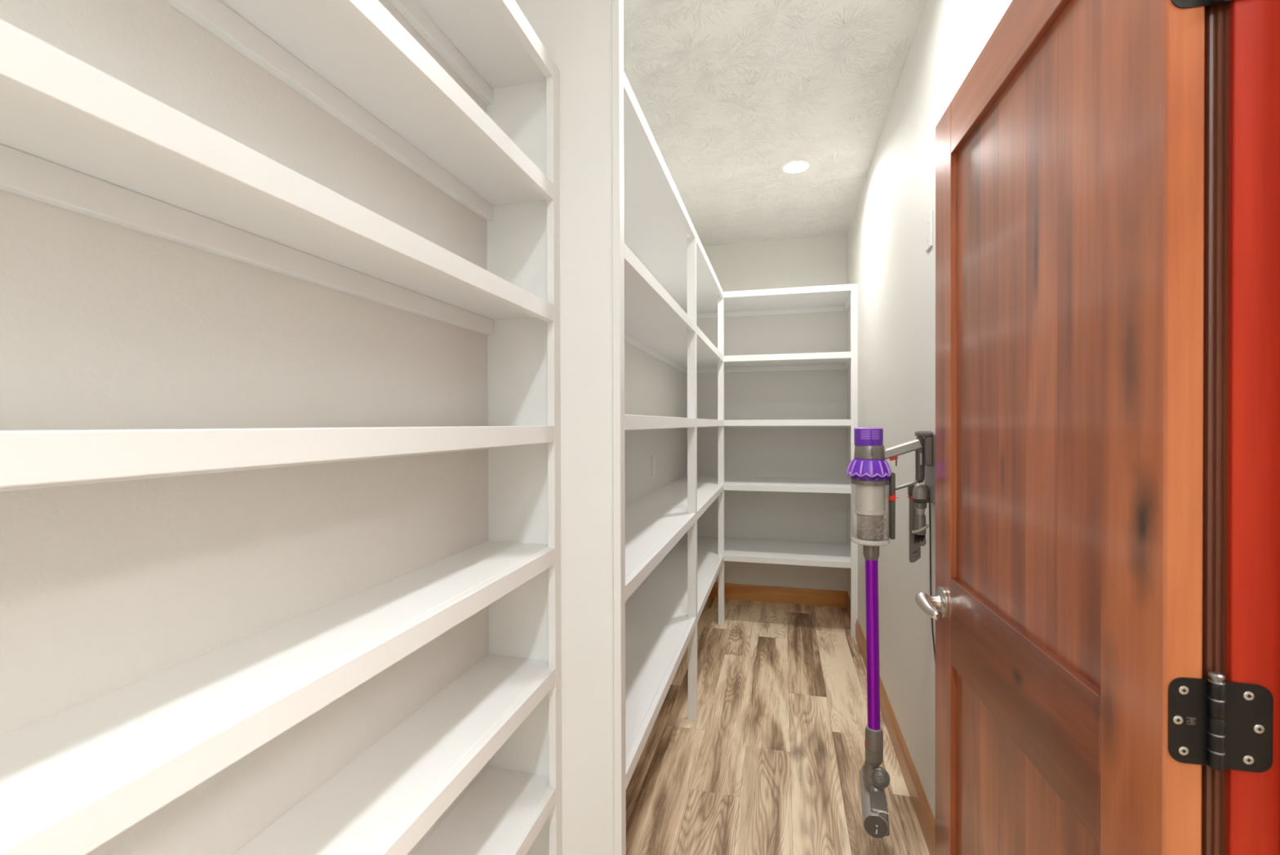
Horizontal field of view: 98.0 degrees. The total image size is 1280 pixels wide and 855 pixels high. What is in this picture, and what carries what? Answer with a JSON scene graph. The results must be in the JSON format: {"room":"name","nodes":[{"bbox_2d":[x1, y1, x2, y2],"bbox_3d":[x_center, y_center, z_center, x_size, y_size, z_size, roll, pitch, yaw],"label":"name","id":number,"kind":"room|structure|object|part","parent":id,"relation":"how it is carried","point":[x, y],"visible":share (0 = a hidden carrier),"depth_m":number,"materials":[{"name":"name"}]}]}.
{"room":"food storage area","nodes":[
{"label":"food storage area","id":0,"kind":"room"},
{"bbox_2d":[0,0,685,854],"bbox_3d":[-0.473,-0.024,1.289,0.100,2.693,6.463,0,0,14],"label":"wall","id":1,"kind":"structure","parent":0,"point":[105,587],"depth_m":0.74,"materials":[{"name":"beige paint"}]},
{"bbox_2d":[651,454,656,475],"bbox_3d":[0.081,0.217,3.235,0.008,0.114,0.088,0,0,14],"label":"wall outlet","id":2,"kind":"object","parent":1,"relation":"attached to","point":[653,457],"visible":1,"depth_m":3.21,"materials":[{"name":"white plastic"}]},
{"bbox_2d":[685,234,847,591],"bbox_3d":[0.936,-0.047,4.212,1.179,2.693,0.100,0,0,14],"label":"wall","id":3,"kind":"structure","parent":0,"point":[819,260],"depth_m":4.13,"materials":[{"name":"beige paint"}]},
{"bbox_2d":[708,582,847,607],"bbox_3d":[0.925,1.242,4.166,1.179,0.115,0.014,0,0,14],"label":"baseboard","id":4,"kind":"structure","parent":3,"relation":"attached to","point":[731,591],"depth_m":4.13,"materials":[{"name":"brown wood"}]},
{"bbox_2d":[623,0,926,245],"bbox_3d":[0.150,-1.401,1.119,1.394,0.060,6.463,0,0,14],"label":"ceiling","id":5,"kind":"structure","parent":0,"point":[728,92],"depth_m":2.33,"materials":[{"name":"white paint"}]},
{"bbox_2d":[777,158,813,174],"bbox_3d":[0.828,-1.381,2.953,0.184,0.006,0.184,0,0,14],"label":"recessed light","id":6,"kind":"object","parent":5,"relation":"in","point":[796,166],"visible":1,"depth_m":2.94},
{"bbox_2d":[626,597,929,854],"bbox_3d":[1.133,1.341,0.888,3.408,0.040,6.463,0,0,14],"label":"floor","id":7,"kind":"structure","parent":0,"point":[772,757],"depth_m":2.27,"materials":[{"name":"brown wood"}]},
{"bbox_2d":[0,0,562,854],"bbox_3d":[-0.697,0.235,-0.193,0.200,2.196,3.277,0,0,14],"label":"shelving unit","id":8,"kind":"object","parent":7,"relation":"on","point":[74,136],"visible":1,"depth_m":0.77,"materials":[{"name":"white paint"}]},
{"bbox_3d":[-0.707,0.017,-0.192,0.181,0.019,3.277,0,0,14],"label":"shelf","id":9,"kind":"part","parent":8,"relation":"part of","materials":[{"name":"white paint"}]},
{"bbox_3d":[-0.708,-0.271,-0.194,0.181,0.019,3.277,0,0,14],"label":"shelf","id":10,"kind":"part","parent":8,"relation":"part of","materials":[{"name":"white paint"}]},
{"bbox_3d":[-0.706,0.310,-0.190,0.181,0.019,3.277,0,0,14],"label":"shelf","id":11,"kind":"part","parent":8,"relation":"part of","materials":[{"name":"white paint"}]},
{"bbox_3d":[-0.615,0.027,-0.235,0.019,0.039,3.239,0,0,14],"label":"trim","id":12,"kind":"part","parent":8,"relation":"part of","materials":[{"name":"white paint"}]},
{"bbox_3d":[-0.616,-0.261,-0.237,0.019,0.039,3.239,0,0,14],"label":"trim","id":13,"kind":"part","parent":8,"relation":"part of","materials":[{"name":"white paint"}]},
{"bbox_3d":[-0.614,0.320,-0.233,0.019,0.039,3.239,0,0,14],"label":"trim","id":14,"kind":"part","parent":8,"relation":"part of","materials":[{"name":"white paint"}]},
{"bbox_3d":[-0.709,-0.560,-0.196,0.181,0.019,3.277,0,0,14],"label":"shelf","id":15,"kind":"part","parent":8,"relation":"part of","materials":[{"name":"white paint"}]},
{"bbox_3d":[-0.706,0.599,-0.188,0.181,0.019,3.277,0,0,14],"label":"shelf","id":16,"kind":"part","parent":8,"relation":"part of","materials":[{"name":"white paint"}]},
{"bbox_3d":[-0.617,-0.550,-0.239,0.019,0.039,3.239,0,0,14],"label":"trim","id":17,"kind":"part","parent":8,"relation":"part of","materials":[{"name":"white paint"}]},
{"bbox_3d":[-0.613,0.608,-0.231,0.019,0.039,3.239,0,0,14],"label":"trim","id":18,"kind":"part","parent":8,"relation":"part of","materials":[{"name":"white paint"}]},
{"bbox_3d":[-0.710,-0.853,-0.198,0.181,0.019,3.277,0,0,14],"label":"shelf","id":19,"kind":"part","parent":8,"relation":"part of","materials":[{"name":"white paint"}]},
{"bbox_3d":[-0.705,0.888,-0.186,0.181,0.019,3.277,0,0,14],"label":"shelf","id":20,"kind":"part","parent":8,"relation":"part of","materials":[{"name":"white paint"}]},
{"bbox_3d":[-0.618,-0.843,-0.241,0.019,0.039,3.239,0,0,14],"label":"trim","id":21,"kind":"part","parent":8,"relation":"part of","materials":[{"name":"white paint"}]},
{"bbox_3d":[-0.613,0.897,-0.229,0.019,0.039,3.239,0,0,14],"label":"trim","id":22,"kind":"part","parent":8,"relation":"part of","materials":[{"name":"white paint"}]},
{"bbox_2d":[486,0,726,854],"bbox_3d":[0.152,-0.035,2.818,0.353,2.693,2.990,0,0,14],"label":"shelving unit","id":23,"kind":"object","parent":7,"relation":"on","point":[636,270],"visible":0.88,"depth_m":1.38,"materials":[{"name":"white paint"}]},
{"bbox_3d":[-0.225,-0.025,1.385,0.334,2.693,0.019,0,0,14],"label":"panel","id":24,"kind":"part","parent":23,"relation":"part of","materials":[{"name":"white paint"}]},
{"bbox_3d":[-0.068,-0.025,1.334,0.004,2.693,0.004,0,0,14],"label":"scribe moulding","id":25,"kind":"part","parent":23,"relation":"part of","materials":[{"name":"white paint"}]},
{"bbox_3d":[0.096,-0.017,1.927,0.019,0.039,1.151,0,0,14],"label":"trim","id":26,"kind":"part","parent":23,"relation":"part of","materials":[{"name":"white paint"}]},
{"bbox_3d":[0.095,-0.439,1.924,0.019,0.039,1.151,0,0,14],"label":"trim","id":27,"kind":"part","parent":23,"relation":"part of","materials":[{"name":"white paint"}]},
{"bbox_3d":[0.098,0.406,1.930,0.019,0.039,1.151,0,0,14],"label":"trim","id":28,"kind":"part","parent":23,"relation":"part of","materials":[{"name":"white paint"}]},
{"bbox_3d":[0.099,0.872,1.933,0.019,0.039,1.151,0,0,14],"label":"trim","id":29,"kind":"part","parent":23,"relation":"part of","materials":[{"name":"white paint"}]},
{"bbox_3d":[0.244,-0.863,2.509,0.019,0.039,2.365,0,0,14],"label":"trim","id":30,"kind":"part","parent":23,"relation":"part of","materials":[{"name":"white paint"}]},
{"bbox_3d":[0.143,-0.874,2.826,0.334,0.019,2.967,0,0,14],"label":"shelf","id":31,"kind":"part","parent":23,"relation":"part of","materials":[{"name":"white paint"}]},
{"bbox_3d":[0.145,-0.454,2.829,0.334,0.019,2.967,0,0,14],"label":"shelf","id":32,"kind":"part","parent":23,"relation":"part of","materials":[{"name":"white paint"}]},
{"bbox_3d":[0.147,0.390,2.835,0.334,0.019,2.967,0,0,14],"label":"shelf","id":33,"kind":"part","parent":23,"relation":"part of","materials":[{"name":"white paint"}]},
{"bbox_3d":[0.148,0.856,2.838,0.334,0.019,2.967,0,0,14],"label":"shelf","id":34,"kind":"part","parent":23,"relation":"part of","materials":[{"name":"white paint"}]},
{"bbox_3d":[0.235,0.235,2.507,0.038,2.156,0.038,0,0,14],"label":"post","id":35,"kind":"part","parent":23,"relation":"part of","materials":[{"name":"white paint"}]},
{"bbox_3d":[0.393,-0.447,3.088,0.019,0.039,1.176,0,0,14],"label":"trim","id":36,"kind":"part","parent":23,"relation":"part of","materials":[{"name":"white paint"}]},
{"bbox_3d":[0.394,-0.025,3.091,0.019,0.039,1.176,0,0,14],"label":"trim","id":37,"kind":"part","parent":23,"relation":"part of","materials":[{"name":"white paint"}]},
{"bbox_3d":[0.397,0.863,3.096,0.019,0.039,1.176,0,0,14],"label":"trim","id":38,"kind":"part","parent":23,"relation":"part of","materials":[{"name":"white paint"}]},
{"bbox_3d":[0.396,0.397,3.093,0.019,0.039,1.176,0,0,14],"label":"trim","id":39,"kind":"part","parent":23,"relation":"part of","materials":[{"name":"white paint"}]},
{"bbox_3d":[0.536,0.207,3.683,0.038,2.195,0.038,0,0,14],"label":"post","id":40,"kind":"part","parent":23,"relation":"part of","materials":[{"name":"white paint"}]},
{"bbox_2d":[723,283,857,636],"bbox_3d":[1.004,0.204,3.844,0.865,2.195,0.583,0,0,14],"label":"shelving unit","id":41,"kind":"object","parent":7,"relation":"on","point":[828,298],"visible":0.95,"depth_m":3.64,"materials":[{"name":"white paint"}]},
{"bbox_3d":[1.005,-0.463,3.849,0.865,0.019,0.564,0,0,14],"label":"shelf","id":42,"kind":"part","parent":41,"relation":"part of","materials":[{"name":"white paint"}]},
{"bbox_3d":[1.008,0.847,3.858,0.865,0.019,0.564,0,0,14],"label":"shelf","id":43,"kind":"part","parent":41,"relation":"part of","materials":[{"name":"white paint"}]},
{"bbox_3d":[1.007,0.381,3.854,0.865,0.019,0.564,0,0,14],"label":"shelf","id":44,"kind":"part","parent":41,"relation":"part of","materials":[{"name":"white paint"}]},
{"bbox_3d":[0.934,-0.030,3.569,0.788,0.039,0.019,0,0,14],"label":"trim","id":45,"kind":"part","parent":41,"relation":"part of","materials":[{"name":"white paint"}]},
{"bbox_3d":[0.932,-0.452,3.567,0.788,0.039,0.019,0,0,14],"label":"trim","id":46,"kind":"part","parent":41,"relation":"part of","materials":[{"name":"white paint"}]},
{"bbox_3d":[1.004,-0.883,3.846,0.865,0.019,0.564,0,0,14],"label":"shelf","id":47,"kind":"part","parent":41,"relation":"part of","materials":[{"name":"white paint"}]},
{"bbox_3d":[0.931,-0.872,3.564,0.788,0.039,0.019,0,0,14],"label":"trim","id":48,"kind":"part","parent":41,"relation":"part of","materials":[{"name":"white paint"}]},
{"bbox_3d":[0.936,0.859,3.575,0.788,0.039,0.019,0,0,14],"label":"trim","id":49,"kind":"part","parent":41,"relation":"part of","materials":[{"name":"white paint"}]},
{"bbox_3d":[0.935,0.393,3.572,0.788,0.039,0.019,0,0,14],"label":"trim","id":50,"kind":"part","parent":41,"relation":"part of","materials":[{"name":"white paint"}]},
{"bbox_3d":[1.337,0.206,3.478,0.038,2.195,0.038,0,0,14],"label":"post","id":51,"kind":"part","parent":41,"relation":"part of","materials":[{"name":"white paint"}]},
{"bbox_2d":[847,0,1012,819],"bbox_3d":[0.774,-0.025,0.970,0.115,2.693,6.463,0,0,14],"label":"wall","id":52,"kind":"structure","parent":0,"point":[894,273],"depth_m":2.11,"materials":[{"name":"beige paint"}]},
{"bbox_2d":[845,591,935,854],"bbox_3d":[1.058,1.254,2.332,0.014,0.115,3.474,0,0,14],"label":"baseboard","id":53,"kind":"structure","parent":52,"relation":"attached to","point":[925,816],"depth_m":2.06,"materials":[{"name":"brown wood"}]},
{"bbox_2d":[907,431,935,504],"bbox_3d":[0.860,0.120,1.684,0.073,0.219,0.167,0,0,14],"label":"dock","id":54,"kind":"object","parent":52,"relation":"attached to","point":[929,437],"visible":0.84,"depth_m":1.66,"materials":[{"name":"grey plastic"}]},
{"bbox_2d":[846,427,924,839],"bbox_3d":[0.716,0.593,1.709,0.236,1.185,0.211,0,0,-31],"label":"stick vacuum","id":55,"kind":"object","parent":54,"relation":"hanging from","point":[868,469],"visible":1,"depth_m":1.68,"materials":[{"name":"purple plastic"}]},
{"bbox_2d":[860,430,879,439],"bbox_3d":[0.692,0.022,1.674,0.052,0.025,0.011,0,0,14],"label":"vent grille","id":56,"kind":"object","parent":55,"relation":"attached to","point":[864,434],"depth_m":1.67,"materials":[{"name":"purple plastic"}]},
{"bbox_3d":[0.707,0.348,1.710,0.112,0.020,0.112,0,0,14],"label":"bin lid","id":57,"kind":"part","parent":55,"relation":"part of","materials":[{"name":"clear plastic"}]},
{"bbox_2d":[908,495,920,562],"bbox_3d":[0.857,0.316,1.735,0.032,0.209,0.016,0,0,14],"label":"tool","id":58,"kind":"object","parent":54,"relation":"hanging from","point":[914,550],"visible":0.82,"depth_m":1.73,"materials":[{"name":"grey plastic"}]},
{"bbox_2d":[911,484,928,546],"bbox_3d":[0.858,0.267,1.702,0.047,0.188,0.047,0,0,14],"label":"tool","id":59,"kind":"object","parent":54,"relation":"hanging from","point":[920,491],"visible":0.98,"depth_m":1.69,"materials":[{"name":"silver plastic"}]},
{"bbox_2d":[912,484,928,499],"bbox_3d":[0.857,0.195,1.702,0.042,0.044,0.042,0,0,14],"label":"socket","id":60,"kind":"object","parent":59,"relation":"attached to","point":[920,491],"depth_m":1.69,"materials":[{"name":"plastic"}]},
{"bbox_3d":[0.886,0.123,1.677,0.018,0.213,0.167,0,0,14],"label":"plate","id":61,"kind":"part","parent":54,"relation":"part of","materials":[{"name":"grey plastic"}]},
{"bbox_2d":[928,502,935,662],"bbox_3d":[0.890,0.537,1.667,0.004,0.622,0.187,0,0,14],"label":"charging cable","id":62,"kind":"object","parent":54,"relation":"hanging from","point":[929,503],"visible":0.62,"depth_m":1.74,"materials":[{"name":"black plastic"}]},
{"bbox_2d":[924,208,933,252],"bbox_3d":[0.911,-0.620,1.756,0.007,0.115,0.071,0,0,14],"label":"wall plate","id":63,"kind":"object","parent":52,"relation":"attached to","point":[929,218],"visible":1,"depth_m":1.74,"materials":[{"name":"white plastic"}]},
{"bbox_2d":[915,0,1273,854],"bbox_3d":[0.637,0.301,0.943,0.097,2.018,0.769,0,0,8],"label":"door","id":64,"kind":"structure","parent":52,"relation":"in","point":[1077,713],"depth_m":0.76,"materials":[{"name":"brown wood"}]},
{"bbox_3d":[0.641,0.397,1.241,0.031,0.035,0.112,0,0,12],"label":"lever","id":65,"kind":"part","parent":64,"relation":"part of","materials":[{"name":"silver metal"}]},
{"bbox_3d":[0.667,0.396,1.269,0.027,0.027,0.027,0,0,12],"label":"lever stem","id":66,"kind":"part","parent":64,"relation":"part of","materials":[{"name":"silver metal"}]},
{"bbox_3d":[0.639,-0.651,0.945,0.035,0.114,0.540,0,0,12],"label":"rail","id":67,"kind":"part","parent":64,"relation":"part of","materials":[{"name":"brown wood"}]},
{"bbox_3d":[0.642,0.425,0.952,0.035,0.187,0.540,0,0,12],"label":"rail","id":68,"kind":"part","parent":64,"relation":"part of","materials":[{"name":"brown wood"}]},
{"bbox_2d":[1201,1,1229,854],"bbox_3d":[0.504,0.266,0.199,0.025,2.122,0.919,0,0,14],"label":"trim","id":69,"kind":"structure","parent":52,"relation":"attached to","point":[1216,100],"depth_m":0.57,"materials":[{"name":"wood"}]},
{"bbox_2d":[1226,0,1279,854],"bbox_3d":[0.568,0.295,0.183,0.123,2.064,0.800,0,0,14],"label":"trim","id":70,"kind":"structure","parent":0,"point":[1253,535],"depth_m":0.56,"materials":[{"name":"wood"}]}
]}

